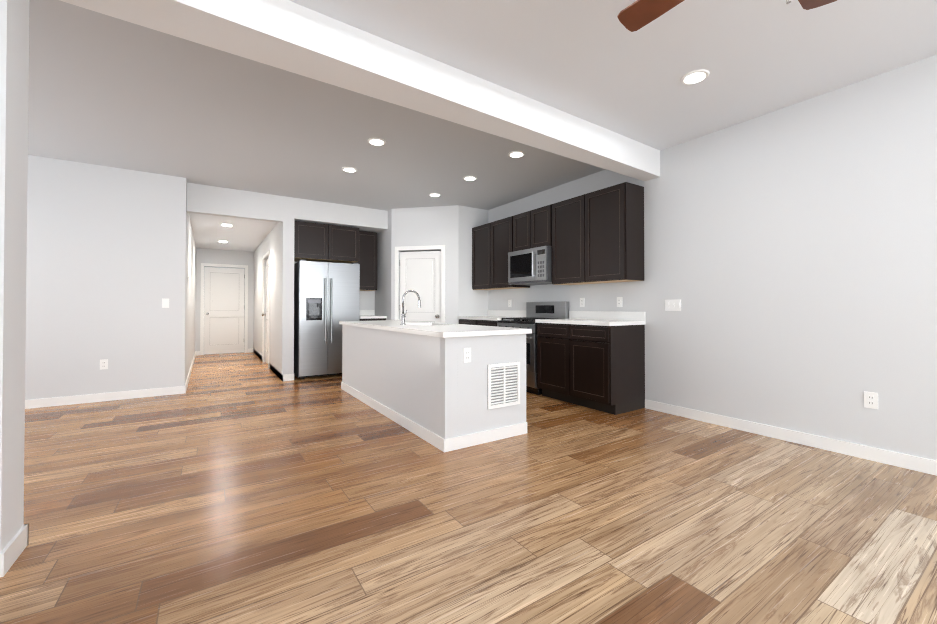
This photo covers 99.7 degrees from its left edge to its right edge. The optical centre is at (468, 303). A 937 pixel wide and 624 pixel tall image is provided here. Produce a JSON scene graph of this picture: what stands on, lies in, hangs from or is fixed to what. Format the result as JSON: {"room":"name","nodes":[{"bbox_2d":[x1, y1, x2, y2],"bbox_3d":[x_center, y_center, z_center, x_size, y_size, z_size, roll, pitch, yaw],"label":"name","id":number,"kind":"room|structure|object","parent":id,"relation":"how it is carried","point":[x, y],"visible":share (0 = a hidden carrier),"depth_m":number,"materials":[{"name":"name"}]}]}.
{"room":"kitchen","nodes":[
{"label":"kitchen","id":0,"kind":"room"},
{"bbox_2d":[0,0,28,552],"bbox_3d":[-0.354,-0.290,-0.875,0.145,2.760,6.380,0,-1,-33],"label":"wall","id":1,"kind":"structure","parent":0,"point":[14,50],"depth_m":1.71,"materials":[{"name":"paint"}]},
{"bbox_2d":[25,155,186,399],"bbox_3d":[-5.153,-0.238,4.263,3.430,2.760,0.340,0,-1,-33],"label":"wall","id":2,"kind":"structure","parent":0,"point":[106,267],"depth_m":4.63,"materials":[{"name":"grey paint"}]},
{"bbox_2d":[100,359,107,369],"bbox_3d":[-4.268,0.716,4.627,0.072,0.116,0.008,0,-1,-33],"label":"outlet","id":3,"kind":"object","parent":2,"relation":"attached to","point":[103,363],"visible":1,"depth_m":4.63,"materials":[{"name":"white plastic"}]},
{"bbox_2d":[162,298,168,307],"bbox_3d":[-3.791,-0.001,4.946,0.072,0.116,0.010,0,-1,-33],"label":"light switch","id":4,"kind":"object","parent":2,"relation":"attached to","point":[165,303],"visible":1,"depth_m":4.94,"materials":[{"name":"white plastic"}]},
{"bbox_2d":[186,213,195,379],"bbox_3d":[-5.108,-0.208,7.207,0.120,2.760,4.530,0,-1,-33],"label":"wall","id":5,"kind":"structure","parent":0,"point":[190,300],"depth_m":6.52,"materials":[{"name":"grey paint"}]},
{"bbox_2d":[195,248,253,350],"bbox_3d":[-5.780,-0.185,9.404,1.170,2.760,0.120,0,-1,-33],"label":"wall","id":6,"kind":"structure","parent":0,"point":[218,256],"depth_m":9.38,"materials":[{"name":"grey paint"}]},
{"bbox_2d":[200,263,247,354],"bbox_3d":[-5.756,0.137,9.335,0.950,2.115,0.016,0,-1,-33],"label":"door frame","id":7,"kind":"structure","parent":6,"relation":"attached to","point":[202,308],"depth_m":9.24,"materials":[{"name":"white wood"}]},
{"bbox_2d":[204,267,244,353],"bbox_3d":[-5.765,0.173,9.350,0.810,2.018,0.110,0,-1,-33],"label":"hall door","id":8,"kind":"structure","parent":6,"relation":"in","point":[223,310],"depth_m":9.36,"materials":[{"name":"white wood"}]},
{"bbox_2d":[189,213,277,251],"bbox_3d":[-4.569,-1.314,7.573,1.170,0.060,4.530,0,-1,-33],"label":"ceiling","id":9,"kind":"structure","parent":0,"point":[210,232],"depth_m":7.20,"materials":[{"name":"paint"}]},
{"bbox_2d":[187,183,282,222],"bbox_3d":[-3.292,-1.414,5.631,1.170,0.380,0.120,0,-1,-33],"label":"wall","id":10,"kind":"structure","parent":0,"point":[218,201],"depth_m":5.56,"materials":[{"name":"grey paint"}]},
{"bbox_2d":[253,196,294,378],"bbox_3d":[-3.981,-0.201,7.877,0.160,2.760,4.650,0,-1,-33],"label":"wall","id":11,"kind":"structure","parent":0,"point":[285,308],"depth_m":6.13,"materials":[{"name":"grey paint"}]},
{"bbox_2d":[262,258,268,363],"bbox_3d":[-3.835,0.155,7.524,0.110,2.018,0.840,0,-1,-33],"label":"door","id":12,"kind":"structure","parent":11,"relation":"in","point":[266,321],"depth_m":7.77,"materials":[{"name":"white wood"}]},
{"bbox_2d":[262,250,269,368],"bbox_3d":[-3.851,0.113,7.516,0.016,2.125,0.980,0,-1,-33],"label":"trim","id":13,"kind":"structure","parent":11,"relation":"attached to","point":[266,254],"depth_m":7.15,"materials":[{"name":"white wood"}]},
{"bbox_2d":[0,348,936,576],"bbox_3d":[-1.860,1.083,3.100,7.670,0.095,14.700,0,-1,-33],"label":"baseboard","id":14,"kind":"structure","parent":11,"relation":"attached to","point":[13,549],"depth_m":3.34,"materials":[{"name":"white wood"}]},
{"bbox_2d":[294,198,387,233],"bbox_3d":[-2.187,-1.436,6.663,1.490,0.315,0.630,0,-1,-33],"label":"soffit","id":15,"kind":"structure","parent":0,"point":[360,218],"depth_m":6.38,"materials":[{"name":"grey paint"}]},
{"bbox_2d":[275,224,440,372],"bbox_3d":[-1.867,-0.206,7.310,3.070,2.760,0.120,0,-1,-33],"label":"wall","id":16,"kind":"structure","parent":0,"point":[367,300],"depth_m":7.21,"materials":[{"name":"grey paint"}]},
{"bbox_2d":[294,221,333,261],"bbox_3d":[-2.581,-0.979,6.427,0.569,0.565,0.578,0,-1,-33],"label":"upper cabinet","id":17,"kind":"object","parent":16,"relation":"attached to","point":[317,242],"depth_m":6.20,"materials":[{"name":"brown wood"}]},
{"bbox_2d":[326,225,361,263],"bbox_3d":[-2.211,-0.976,6.670,0.568,0.565,0.578,0,-1,-33],"label":"upper cabinet","id":18,"kind":"object","parent":16,"relation":"attached to","point":[347,240],"depth_m":6.49,"materials":[{"name":"brown wood"}]},
{"bbox_2d":[358,231,376,290],"bbox_3d":[-1.868,-0.742,7.035,0.400,1.025,0.341,0,-1,-33],"label":"upper cabinet","id":19,"kind":"object","parent":16,"relation":"attached to","point":[368,265],"depth_m":6.92,"materials":[{"name":"brown wood"}]},
{"bbox_2d":[60,0,659,180],"bbox_3d":[0.015,-1.501,2.959,4.720,0.300,0.320,0,-1,-33],"label":"header beam","id":20,"kind":"structure","parent":0,"point":[289,36],"depth_m":2.47,"materials":[{"name":"white paint"}]},
{"bbox_2d":[375,209,391,319],"bbox_3d":[-1.468,-0.209,7.021,0.120,2.760,0.800,0,-1,-33],"label":"wall","id":21,"kind":"structure","parent":0,"point":[383,299],"depth_m":6.92,"materials":[{"name":"grey paint"}]},
{"bbox_2d":[391,205,458,323],"bbox_3d":[-0.718,-0.214,6.596,1.160,2.760,0.120,0,-1,12],"label":"wall","id":22,"kind":"structure","parent":0,"point":[426,226],"depth_m":6.51,"materials":[{"name":"grey paint"}]},
{"bbox_2d":[399,251,440,322],"bbox_3d":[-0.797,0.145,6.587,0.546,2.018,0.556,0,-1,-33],"label":"pantry door","id":23,"kind":"structure","parent":22,"relation":"in","point":[420,273],"depth_m":6.58,"materials":[{"name":"white wood"}]},
{"bbox_2d":[395,245,444,322],"bbox_3d":[-0.810,0.108,6.542,0.870,2.115,0.016,0,-1,12],"label":"door frame","id":24,"kind":"structure","parent":22,"relation":"attached to","point":[431,247],"depth_m":6.53,"materials":[{"name":"white wood"}]},
{"bbox_2d":[0,352,936,623],"bbox_3d":[-1.843,1.156,3.182,7.790,0.050,14.820,0,-1,-33],"label":"floor","id":25,"kind":"structure","parent":0,"point":[238,488],"depth_m":2.04,"materials":[{"name":"brown wood"}]},
{"bbox_2d":[294,260,359,378],"bbox_3d":[-2.326,0.256,6.439,0.920,1.818,0.762,0,-1,-33],"label":"refrigerator","id":26,"kind":"object","parent":25,"relation":"on","point":[326,297],"visible":0.73,"depth_m":6.12,"materials":[{"name":"metal"}]},
{"bbox_2d":[359,310,386,320],"bbox_3d":[-1.766,0.645,6.920,0.460,1.050,0.620,0,-1,-33],"label":"base cabinet","id":27,"kind":"object","parent":25,"relation":"on","point":[367,315],"visible":0.21,"depth_m":6.76,"materials":[{"name":"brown wood"}]},
{"bbox_2d":[341,324,530,451],"bbox_3d":[-0.602,0.709,4.390,0.833,0.870,2.798,0,-1,-33],"label":"kitchen island","id":28,"kind":"object","parent":25,"relation":"on","point":[445,387],"depth_m":3.32,"materials":[{"name":"grey paint"}]},
{"bbox_2d":[339,320,530,339],"bbox_3d":[-0.597,0.254,4.400,0.890,0.040,2.840,0,-1,-33],"label":"island countertop","id":29,"kind":"structure","parent":28,"relation":"on","point":[417,328],"depth_m":3.51,"materials":[{"name":"white stone"}]},
{"bbox_2d":[400,290,420,324],"bbox_3d":[-0.610,0.044,4.261,0.244,0.375,0.110,0,-1,-33],"label":"faucet","id":30,"kind":"object","parent":29,"relation":"on","point":[403,315],"visible":1,"depth_m":4.22,"materials":[{"name":"silver metal"}]},
{"bbox_2d":[457,318,472,324],"bbox_3d":[0.247,0.708,6.323,0.606,0.910,0.588,0,-1,-33],"label":"base cabinet","id":31,"kind":"object","parent":25,"relation":"on","point":[469,321],"depth_m":6.21,"materials":[{"name":"brown wood"}]},
{"bbox_2d":[473,318,513,325],"bbox_3d":[0.500,0.705,5.939,0.606,0.910,0.588,0,-1,-33],"label":"base cabinet","id":32,"kind":"object","parent":25,"relation":"on","point":[475,322],"depth_m":5.75,"materials":[{"name":"brown wood"}]},
{"bbox_2d":[473,314,496,321],"bbox_3d":[0.367,0.231,6.132,0.620,0.040,1.048,0,-1,-33],"label":"countertop","id":33,"kind":"structure","parent":32,"relation":"on","point":[489,318],"depth_m":5.82,"materials":[{"name":"white stone"}]},
{"bbox_2d":[497,301,568,394],"bbox_3d":[0.839,0.566,5.346,0.672,1.175,0.766,0,-1,-33],"label":"range","id":34,"kind":"object","parent":25,"relation":"on","point":[547,310],"visible":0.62,"depth_m":5.18,"materials":[{"name":"metal"}]},
{"bbox_2d":[535,322,560,399],"bbox_3d":[1.252,0.693,4.794,0.606,0.910,0.597,0,-1,-33],"label":"base cabinet","id":35,"kind":"object","parent":25,"relation":"on","point":[548,333],"depth_m":4.71,"materials":[{"name":"brown wood"}]},
{"bbox_2d":[561,326,644,414],"bbox_3d":[1.509,0.689,4.402,0.606,0.910,0.597,0,-1,-33],"label":"base cabinet","id":36,"kind":"object","parent":25,"relation":"on","point":[595,360],"depth_m":4.19,"materials":[{"name":"brown wood"}]},
{"bbox_2d":[535,318,644,325],"bbox_3d":[1.378,0.216,4.594,0.620,0.040,1.078,0,-1,-33],"label":"countertop","id":37,"kind":"structure","parent":36,"relation":"on","point":[571,321],"depth_m":4.36,"materials":[{"name":"white stone"}]},
{"bbox_2d":[458,205,487,323],"bbox_3d":[0.055,-0.213,6.634,0.600,2.760,0.120,0,-1,-33],"label":"wall","id":38,"kind":"structure","parent":0,"point":[472,302],"depth_m":6.53,"materials":[{"name":"grey paint"}]},
{"bbox_2d":[28,0,936,210],"bbox_3d":[-0.772,-1.675,1.582,7.790,0.060,10.920,0,-1,-33],"label":"ceiling","id":39,"kind":"structure","parent":0,"point":[106,90],"depth_m":2.97,"materials":[{"name":"paint"}]},
{"bbox_2d":[342,167,356,172],"bbox_3d":[-1.432,-1.606,4.761,0.184,0.012,0.184,0,-1,-33],"label":"recessed light","id":40,"kind":"object","parent":39,"relation":"in","point":[349,169],"visible":0.98,"depth_m":4.73,"materials":[{"name":"white plastic"}]},
{"bbox_2d":[367,138,385,145],"bbox_3d":[-0.919,-1.615,3.962,0.184,0.012,0.184,0,-1,-33],"label":"recessed light","id":41,"kind":"object","parent":39,"relation":"in","point":[377,141],"visible":0.98,"depth_m":3.94,"materials":[{"name":"white plastic"}]},
{"bbox_2d":[429,193,440,196],"bbox_3d":[-0.496,-1.595,5.831,0.184,0.012,0.184,0,-1,-33],"label":"recessed light","id":42,"kind":"object","parent":39,"relation":"in","point":[434,194],"visible":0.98,"depth_m":5.81,"materials":[{"name":"white plastic"}]},
{"bbox_2d":[463,176,476,180],"bbox_3d":[0.020,-1.603,5.082,0.184,0.012,0.184,0,-1,-33],"label":"recessed light","id":43,"kind":"object","parent":39,"relation":"in","point":[469,178],"visible":0.96,"depth_m":5.06,"materials":[{"name":"white plastic"}]},
{"bbox_2d":[508,151,524,157],"bbox_3d":[0.520,-1.611,4.285,0.184,0.012,0.184,0,-1,-33],"label":"recessed light","id":44,"kind":"object","parent":39,"relation":"in","point":[515,154],"visible":1,"depth_m":4.27,"materials":[{"name":"white plastic"}]},
{"bbox_2d":[680,69,709,84],"bbox_3d":[1.631,-1.626,2.850,0.184,0.012,0.184,0,-1,-33],"label":"recessed light","id":45,"kind":"object","parent":39,"relation":"in","point":[695,76],"visible":0.96,"depth_m":2.84,"materials":[{"name":"white plastic"}]},
{"bbox_2d":[617,0,836,31],"bbox_3d":[1.092,-1.349,1.391,0.927,0.594,0.927,0,-1,9],"label":"ceiling fan","id":46,"kind":"object","parent":39,"relation":"hanging from","point":[636,15],"visible":1,"depth_m":1.78,"materials":[{"name":"brown wood"}]},
{"bbox_2d":[488,55,936,460],"bbox_3d":[2.433,-0.244,3.674,0.120,2.760,10.920,0,-1,-33],"label":"wall","id":47,"kind":"structure","parent":0,"point":[790,256],"depth_m":3.19,"materials":[{"name":"grey paint"}]},
{"bbox_2d":[472,223,487,289],"bbox_3d":[0.357,-0.741,6.411,0.340,1.030,0.588,0,-1,-33],"label":"upper cabinet","id":48,"kind":"object","parent":47,"relation":"attached to","point":[479,233],"depth_m":6.37,"materials":[{"name":"brown wood"}]},
{"bbox_2d":[488,215,529,289],"bbox_3d":[0.631,-0.745,5.995,0.340,1.030,0.660,0,-1,-33],"label":"upper cabinet","id":49,"kind":"object","parent":47,"relation":"attached to","point":[501,233],"depth_m":5.93,"materials":[{"name":"brown wood"}]},
{"bbox_2d":[516,213,523,250],"bbox_3d":[0.897,-0.997,5.592,0.340,0.535,0.446,0,-1,-33],"label":"upper cabinet","id":50,"kind":"object","parent":47,"relation":"attached to","point":[519,217],"depth_m":5.56,"materials":[{"name":"brown wood"}]},
{"bbox_2d":[524,204,551,249],"bbox_3d":[1.073,-0.999,5.325,0.340,0.535,0.446,0,-1,-33],"label":"upper cabinet","id":51,"kind":"object","parent":47,"relation":"attached to","point":[537,222],"depth_m":5.25,"materials":[{"name":"brown wood"}]},
{"bbox_2d":[508,246,551,285],"bbox_3d":[0.931,-0.495,5.418,0.471,0.458,0.758,0,-1,-33],"label":"microwave","id":52,"kind":"object","parent":51,"relation":"attached to","point":[530,266],"visible":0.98,"depth_m":5.25,"materials":[{"name":"metal"}]},
{"bbox_2d":[489,310,644,321],"bbox_3d":[1.128,0.155,5.522,0.020,0.100,2.903,0,-1,-33],"label":"backsplash","id":53,"kind":"structure","parent":47,"relation":"attached to","point":[629,316],"depth_m":4.90,"materials":[{"name":"white stone"}]},
{"bbox_2d":[552,196,583,284],"bbox_3d":[1.342,-0.756,4.913,0.340,1.030,0.669,0,-1,-33],"label":"upper cabinet","id":54,"kind":"object","parent":47,"relation":"attached to","point":[566,213],"depth_m":4.84,"materials":[{"name":"brown wood"}]},
{"bbox_2d":[580,298,584,306],"bbox_3d":[1.450,-0.010,5.048,0.008,0.116,0.072,0,-1,-33],"label":"outlet","id":55,"kind":"object","parent":47,"relation":"attached to","point":[582,302],"visible":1,"depth_m":5.04,"materials":[{"name":"white plastic"}]},
{"bbox_2d":[580,182,643,283],"bbox_3d":[1.621,-0.760,4.490,0.340,1.030,0.597,0,-1,-33],"label":"upper cabinet","id":56,"kind":"object","parent":47,"relation":"attached to","point":[596,237],"depth_m":4.31,"materials":[{"name":"brown wood"}]},
{"bbox_2d":[617,297,621,306],"bbox_3d":[1.753,-0.014,4.589,0.008,0.116,0.072,0,-1,-33],"label":"outlet","id":57,"kind":"object","parent":47,"relation":"attached to","point":[619,301],"visible":1,"depth_m":4.59,"materials":[{"name":"white plastic"}]},
{"bbox_2d":[665,299,680,310],"bbox_3d":[2.098,0.020,4.061,0.010,0.116,0.165,0,-1,-33],"label":"light switch","id":58,"kind":"object","parent":47,"relation":"attached to","point":[673,305],"visible":1,"depth_m":4.05,"materials":[{"name":"white plastic"}]},
{"bbox_2d":[864,391,877,408],"bbox_3d":[2.895,0.698,2.843,0.008,0.116,0.072,0,-1,-33],"label":"electrical outlet","id":59,"kind":"object","parent":47,"relation":"attached to","point":[870,399],"visible":1,"depth_m":2.84,"materials":[{"name":"white plastic"}]}
]}

